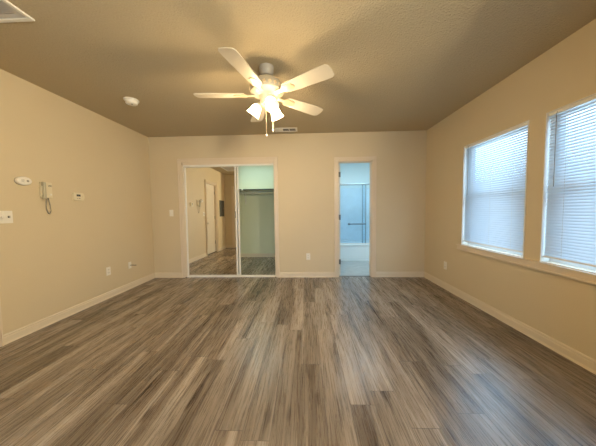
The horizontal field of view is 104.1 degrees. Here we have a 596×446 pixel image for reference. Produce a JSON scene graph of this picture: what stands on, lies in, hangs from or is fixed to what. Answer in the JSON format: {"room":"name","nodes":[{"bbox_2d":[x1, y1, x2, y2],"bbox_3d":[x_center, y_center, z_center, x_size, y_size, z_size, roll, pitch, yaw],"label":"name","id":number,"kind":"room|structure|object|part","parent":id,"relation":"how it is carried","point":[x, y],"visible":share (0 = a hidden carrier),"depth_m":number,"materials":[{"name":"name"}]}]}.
{"room":"empty bedroom","nodes":[
{"label":"empty bedroom","id":0,"kind":"room"},
{"bbox_2d":[0,69,154,334],"bbox_3d":[-2.770,-0.103,1.325,0.120,2.500,5.664,-1,3,2],"label":"wall","id":1,"kind":"structure","parent":0,"point":[57,261],"depth_m":2.65,"materials":[{"name":"paint"}]},
{"bbox_2d":[0,300,3,346],"bbox_3d":[-2.745,0.082,1.625,0.146,2.097,0.829,-1,3,2],"label":"trim","id":2,"kind":"structure","parent":1,"relation":"attached to","point":[1,324],"depth_m":2.08,"materials":[{"name":"paint"}]},
{"bbox_2d":[0,211,12,223],"bbox_3d":[-2.668,-0.054,2.122,0.028,0.115,0.116,-1,3,2],"label":"light switch","id":3,"kind":"object","parent":1,"relation":"attached to","point":[5,216],"visible":1,"depth_m":2.13,"materials":[{"name":"white plastic"}]},
{"bbox_2d":[14,176,31,184],"bbox_3d":[-2.660,-0.408,2.253,0.041,0.084,0.124,-1,3,2],"label":"fire alarm","id":4,"kind":"object","parent":1,"relation":"attached to","point":[21,180],"visible":1,"depth_m":2.24,"materials":[{"name":"grey plastic"}]},
{"bbox_2d":[39,182,52,213],"bbox_3d":[-2.646,-0.262,2.459,0.052,0.335,0.107,-1,3,2],"label":"phone","id":5,"kind":"object","parent":1,"relation":"attached to","point":[45,187],"visible":1,"depth_m":2.43,"materials":[{"name":"beige plastic"}]},
{"bbox_3d":[-2.645,-0.180,2.459,0.025,0.173,0.074,-2,3,-17],"label":"coiled cord","id":6,"kind":"part","parent":5,"relation":"part of","materials":[{"name":"grey plastic"}]},
{"bbox_2d":[72,193,84,200],"bbox_3d":[-2.644,-0.317,2.803,0.032,0.090,0.126,-1,3,2],"label":"thermostat","id":7,"kind":"object","parent":1,"relation":"attached to","point":[75,196],"visible":1,"depth_m":2.79,"materials":[{"name":"beige plastic"}]},
{"bbox_2d":[3,273,154,344],"bbox_3d":[-2.652,1.045,2.360,0.019,0.092,3.688,-1,3,2],"label":"baseboard","id":8,"kind":"structure","parent":1,"relation":"attached to","point":[14,335],"depth_m":2.66,"materials":[{"name":"paint"}]},
{"bbox_2d":[106,267,110,275],"bbox_3d":[-2.630,0.669,3.227,0.010,0.115,0.070,-1,3,2],"label":"electrical outlet","id":9,"kind":"object","parent":1,"relation":"attached to","point":[108,269],"visible":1,"depth_m":3.22,"materials":[{"name":"white plastic"}]},
{"bbox_2d":[239,165,274,252],"bbox_3d":[-1.174,-0.309,5.127,2.300,2.460,1.816,-1,3,2],"label":"wall","id":10,"kind":"structure","parent":0,"point":[257,225],"depth_m":5.93,"materials":[{"name":"paint"}]},
{"bbox_2d":[239,189,273,194],"bbox_3d":[-1.157,-0.772,5.754,2.100,0.107,0.313,-1,3,2],"label":"closet shelf","id":11,"kind":"object","parent":10,"relation":"attached to","point":[245,190],"visible":0.29,"depth_m":5.82,"materials":[{"name":"paint"}]},
{"bbox_2d":[239,192,273,193],"bbox_3d":[-1.160,-0.722,5.643,2.100,0.029,0.030,-1,3,2],"label":"closet rod","id":12,"kind":"object","parent":10,"relation":"attached to","point":[258,192],"visible":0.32,"depth_m":5.62,"materials":[{"name":"paint"}]},
{"bbox_2d":[241,253,274,256],"bbox_3d":[-1.131,0.830,5.987,2.100,0.092,0.019,-1,3,2],"label":"baseboard","id":13,"kind":"structure","parent":10,"relation":"attached to","point":[242,254],"depth_m":5.98,"materials":[{"name":"paint"}]},
{"bbox_2d":[148,130,426,272],"bbox_3d":[-0.212,-0.287,4.124,5.039,2.500,0.120,-1,3,2],"label":"wall","id":14,"kind":"structure","parent":0,"point":[305,160],"depth_m":4.04,"materials":[{"name":"paint"}]},
{"bbox_2d":[177,157,279,277],"bbox_3d":[-1.218,-0.082,4.157,1.759,2.112,0.146,-1,3,2],"label":"trim","id":15,"kind":"structure","parent":14,"relation":"attached to","point":[237,160],"depth_m":4.08,"materials":[{"name":"paint"}]},
{"bbox_2d":[183,163,274,276],"bbox_3d":[-1.214,-0.029,4.169,1.605,2.005,0.088,-1,3,2],"label":"closet track","id":16,"kind":"object","parent":14,"relation":"attached to","point":[271,163],"visible":0.67,"depth_m":4.09,"materials":[{"name":"white metal"}]},
{"bbox_2d":[184,166,238,275],"bbox_3d":[-1.550,-0.026,4.167,0.928,1.985,0.022,-1,3,2],"label":"door","id":17,"kind":"structure","parent":16,"relation":"attached to","point":[210,192],"depth_m":4.16,"materials":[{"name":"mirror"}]},
{"bbox_2d":[236,166,240,275],"bbox_3d":[-1.491,-0.029,4.205,0.885,1.985,0.024,-1,3,2],"label":"door","id":18,"kind":"structure","parent":16,"relation":"attached to","point":[237,167],"depth_m":4.18,"materials":[{"name":"white metal"}]},
{"bbox_2d":[155,272,423,277],"bbox_3d":[-0.199,0.919,4.120,4.799,0.092,0.019,-1,3,2],"label":"baseboard","id":19,"kind":"structure","parent":14,"relation":"attached to","point":[282,274],"depth_m":4.10,"materials":[{"name":"paint"}]},
{"bbox_2d":[334,156,376,276],"bbox_3d":[0.991,-0.091,4.080,0.715,2.082,0.146,-1,3,2],"label":"trim","id":20,"kind":"structure","parent":14,"relation":"attached to","point":[372,160],"depth_m":4.02,"materials":[{"name":"paint"}]},
{"bbox_2d":[0,257,595,445],"bbox_3d":[-0.143,1.090,2.334,5.274,0.060,7.970,-1,3,2],"label":"floor","id":21,"kind":"structure","parent":0,"point":[189,361],"depth_m":1.70,"materials":[{"name":"brown laminate"}]},
{"bbox_2d":[340,240,368,260],"bbox_3d":[1.581,0.661,5.758,1.850,0.385,0.759,-1,3,2],"label":"bathtub","id":22,"kind":"object","parent":21,"relation":"on","point":[348,252],"visible":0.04,"depth_m":5.40,"materials":[{"name":"ceramic"}]},
{"bbox_2d":[340,183,369,243],"bbox_3d":[1.557,-0.209,5.345,1.848,1.395,0.106,-1,3,2],"label":"shower door","id":23,"kind":"structure","parent":22,"relation":"on","point":[362,184],"depth_m":5.36,"materials":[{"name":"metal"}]},
{"bbox_3d":[1.549,-0.890,5.339,1.848,0.035,0.044,-1,3,2],"label":"header rail","id":24,"kind":"part","parent":23,"relation":"part of","materials":[{"name":"metal"}]},
{"bbox_2d":[339,276,370,276],"bbox_3d":[1.004,0.945,4.134,0.591,0.006,0.050,-1,3,2],"label":"threshold","id":25,"kind":"object","parent":21,"relation":"on","point":[339,276],"visible":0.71,"depth_m":4.11,"materials":[{"name":"metal"}]},
{"bbox_2d":[0,0,595,136],"bbox_3d":[-0.329,-1.428,1.168,5.039,0.100,5.904,-1,3,2],"label":"ceiling","id":26,"kind":"structure","parent":0,"point":[396,65],"depth_m":1.95,"materials":[{"name":"beige paint"}]},
{"bbox_2d":[0,0,34,22],"bbox_3d":[-2.101,-1.356,1.287,0.610,0.012,0.610,-1,3,2],"label":"ceiling vent","id":27,"kind":"object","parent":26,"relation":"in","point":[9,12],"visible":1,"depth_m":1.53,"materials":[{"name":"white metal"}]},
{"bbox_3d":[-2.101,-1.359,1.287,0.556,0.006,0.556,-1,3,2],"label":"frame","id":28,"kind":"part","parent":27,"relation":"part of","materials":[{"name":"white metal"}]},
{"bbox_2d":[123,97,138,105],"bbox_3d":[-1.951,-1.413,2.724,0.156,0.056,0.156,-1,3,2],"label":"smoke detector","id":29,"kind":"object","parent":26,"relation":"attached to","point":[130,101],"visible":1,"depth_m":2.69,"materials":[{"name":"white plastic"}]},
{"bbox_2d":[193,47,333,136],"bbox_3d":[-0.326,-1.111,2.147,1.243,0.639,1.282,-1,3,2],"label":"ceiling fan","id":30,"kind":"object","parent":26,"relation":"hanging from","point":[267,88],"visible":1,"depth_m":2.04,"materials":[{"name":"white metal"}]},
{"bbox_3d":[-0.719,-1.175,2.137,0.461,0.033,0.148,-1,3,2],"label":"blade","id":31,"kind":"part","parent":30,"relation":"part of","materials":[{"name":"white wood"}]},
{"bbox_3d":[-0.412,-1.157,1.735,0.142,0.033,0.459,0,3,17],"label":"blade","id":32,"kind":"part","parent":30,"relation":"part of","materials":[{"name":"white wood"}]},
{"bbox_3d":[-0.413,-1.052,2.198,0.132,0.132,0.123,-1,3,2],"label":"lamp shade","id":33,"kind":"part","parent":30,"relation":"part of","materials":[{"name":"white glass"}]},
{"bbox_3d":[-0.427,-1.202,2.561,0.142,0.033,0.459,-2,3,-19],"label":"blade","id":34,"kind":"part","parent":30,"relation":"part of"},
{"bbox_3d":[-0.239,-1.068,2.050,0.052,0.070,0.059,-1,3,2],"label":"bulb","id":35,"kind":"part","parent":30,"relation":"part of","materials":[{"name":"white glass"}]},
{"bbox_3d":[-0.227,-1.045,2.031,0.120,0.132,0.131,-1,3,2],"label":"lamp shade","id":36,"kind":"part","parent":30,"relation":"part of","materials":[{"name":"white glass"}]},
{"bbox_3d":[-0.203,-1.058,2.271,0.122,0.131,0.130,-1,3,2],"label":"lamp shade","id":37,"kind":"part","parent":30,"relation":"part of","materials":[{"name":"white glass"}]},
{"bbox_3d":[0.061,-1.200,2.411,0.459,0.033,0.142,-3,4,-37],"label":"blade","id":38,"kind":"part","parent":30,"relation":"part of","materials":[{"name":"white wood"}]},
{"bbox_3d":[0.070,-1.173,1.901,0.459,0.033,0.142,1,4,35],"label":"blade","id":39,"kind":"part","parent":30,"relation":"part of","materials":[{"name":"white wood"}]},
{"bbox_2d":[274,127,297,131],"bbox_3d":[-0.196,-1.516,3.782,0.370,0.010,0.170,-1,3,2],"label":"ceiling vent","id":40,"kind":"object","parent":26,"relation":"in","point":[294,129],"visible":1,"depth_m":3.78,"materials":[{"name":"white plastic"}]},
{"bbox_2d":[339,163,369,187],"bbox_3d":[1.549,-0.346,5.155,2.060,2.460,2.066,-1,3,2],"label":"wall","id":41,"kind":"structure","parent":0,"point":[351,173],"depth_m":6.04,"materials":[{"name":"paint"}]},
{"bbox_2d":[339,164,340,274],"bbox_3d":[0.745,-0.065,4.403,0.043,1.985,0.572,-1,3,2],"label":"door","id":42,"kind":"structure","parent":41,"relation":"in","point":[339,164],"depth_m":4.12,"materials":[{"name":"paint"}]},
{"bbox_2d":[340,188,369,239],"bbox_3d":[1.583,-0.236,6.088,1.800,1.360,0.012,-1,3,2],"label":"shower surround","id":43,"kind":"object","parent":41,"relation":"attached to","point":[350,198],"visible":0.29,"depth_m":6.09,"materials":[{"name":"clear glass"}]},
{"bbox_2d":[424,19,595,359],"bbox_3d":[2.145,-0.158,1.152,0.120,2.500,5.664,-1,3,2],"label":"wall","id":44,"kind":"structure","parent":0,"point":[563,309],"depth_m":2.17,"materials":[{"name":"paint"}]},
{"bbox_2d":[461,120,528,257],"bbox_3d":[2.191,-0.328,2.589,0.127,1.272,0.875,-1,3,2],"label":"window","id":45,"kind":"structure","parent":44,"relation":"in","point":[504,251],"depth_m":2.66,"materials":[{"name":"plastic"}]},
{"bbox_2d":[463,122,527,252],"bbox_3d":[2.149,-0.347,2.590,0.041,1.220,0.855,-1,3,2],"label":"window blind","id":46,"kind":"object","parent":45,"relation":"attached to","point":[495,204],"visible":0.86,"depth_m":2.50,"materials":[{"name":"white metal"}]},
{"bbox_3d":[2.162,0.255,2.622,0.026,0.014,0.855,-1,3,2],"label":"rail","id":47,"kind":"part","parent":46,"relation":"part of","materials":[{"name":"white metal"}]},
{"bbox_3d":[2.130,-0.325,2.309,0.002,1.178,0.002,-3,4,-34],"label":"ladder cord","id":48,"kind":"part","parent":46,"relation":"part of","materials":[{"name":"white fabric"}]},
{"bbox_2d":[424,272,595,374],"bbox_3d":[2.130,0.985,2.335,0.019,0.092,3.401,-1,3,2],"label":"baseboard","id":49,"kind":"structure","parent":44,"relation":"attached to","point":[575,356],"depth_m":2.15,"materials":[{"name":"paint"}]},
{"bbox_2d":[456,244,595,284],"bbox_3d":[2.108,0.372,2.097,0.032,0.070,2.090,-1,3,2],"label":"trim","id":50,"kind":"structure","parent":44,"relation":"attached to","point":[587,277],"depth_m":2.04,"materials":[{"name":"paint"}]},
{"bbox_2d":[540,93,595,273],"bbox_3d":[2.155,-0.272,1.562,0.127,1.272,0.875,-1,3,2],"label":"window","id":51,"kind":"structure","parent":44,"relation":"in","point":[590,269],"depth_m":1.97,"materials":[{"name":"plastic"}]},
{"bbox_2d":[543,95,595,266],"bbox_3d":[2.114,-0.291,1.562,0.041,1.220,0.855,-1,3,2],"label":"window blind","id":52,"kind":"object","parent":51,"relation":"attached to","point":[570,228],"visible":1,"depth_m":1.79,"materials":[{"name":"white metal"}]},
{"bbox_3d":[2.114,-0.300,1.844,0.002,1.178,0.002,2,4,38],"label":"ladder cord","id":53,"kind":"part","parent":52,"relation":"part of","materials":[{"name":"white fabric"}]},
{"bbox_3d":[2.126,0.311,1.594,0.026,0.014,0.855,-1,3,2],"label":"rail","id":54,"kind":"part","parent":52,"relation":"part of","materials":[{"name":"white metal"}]}
]}

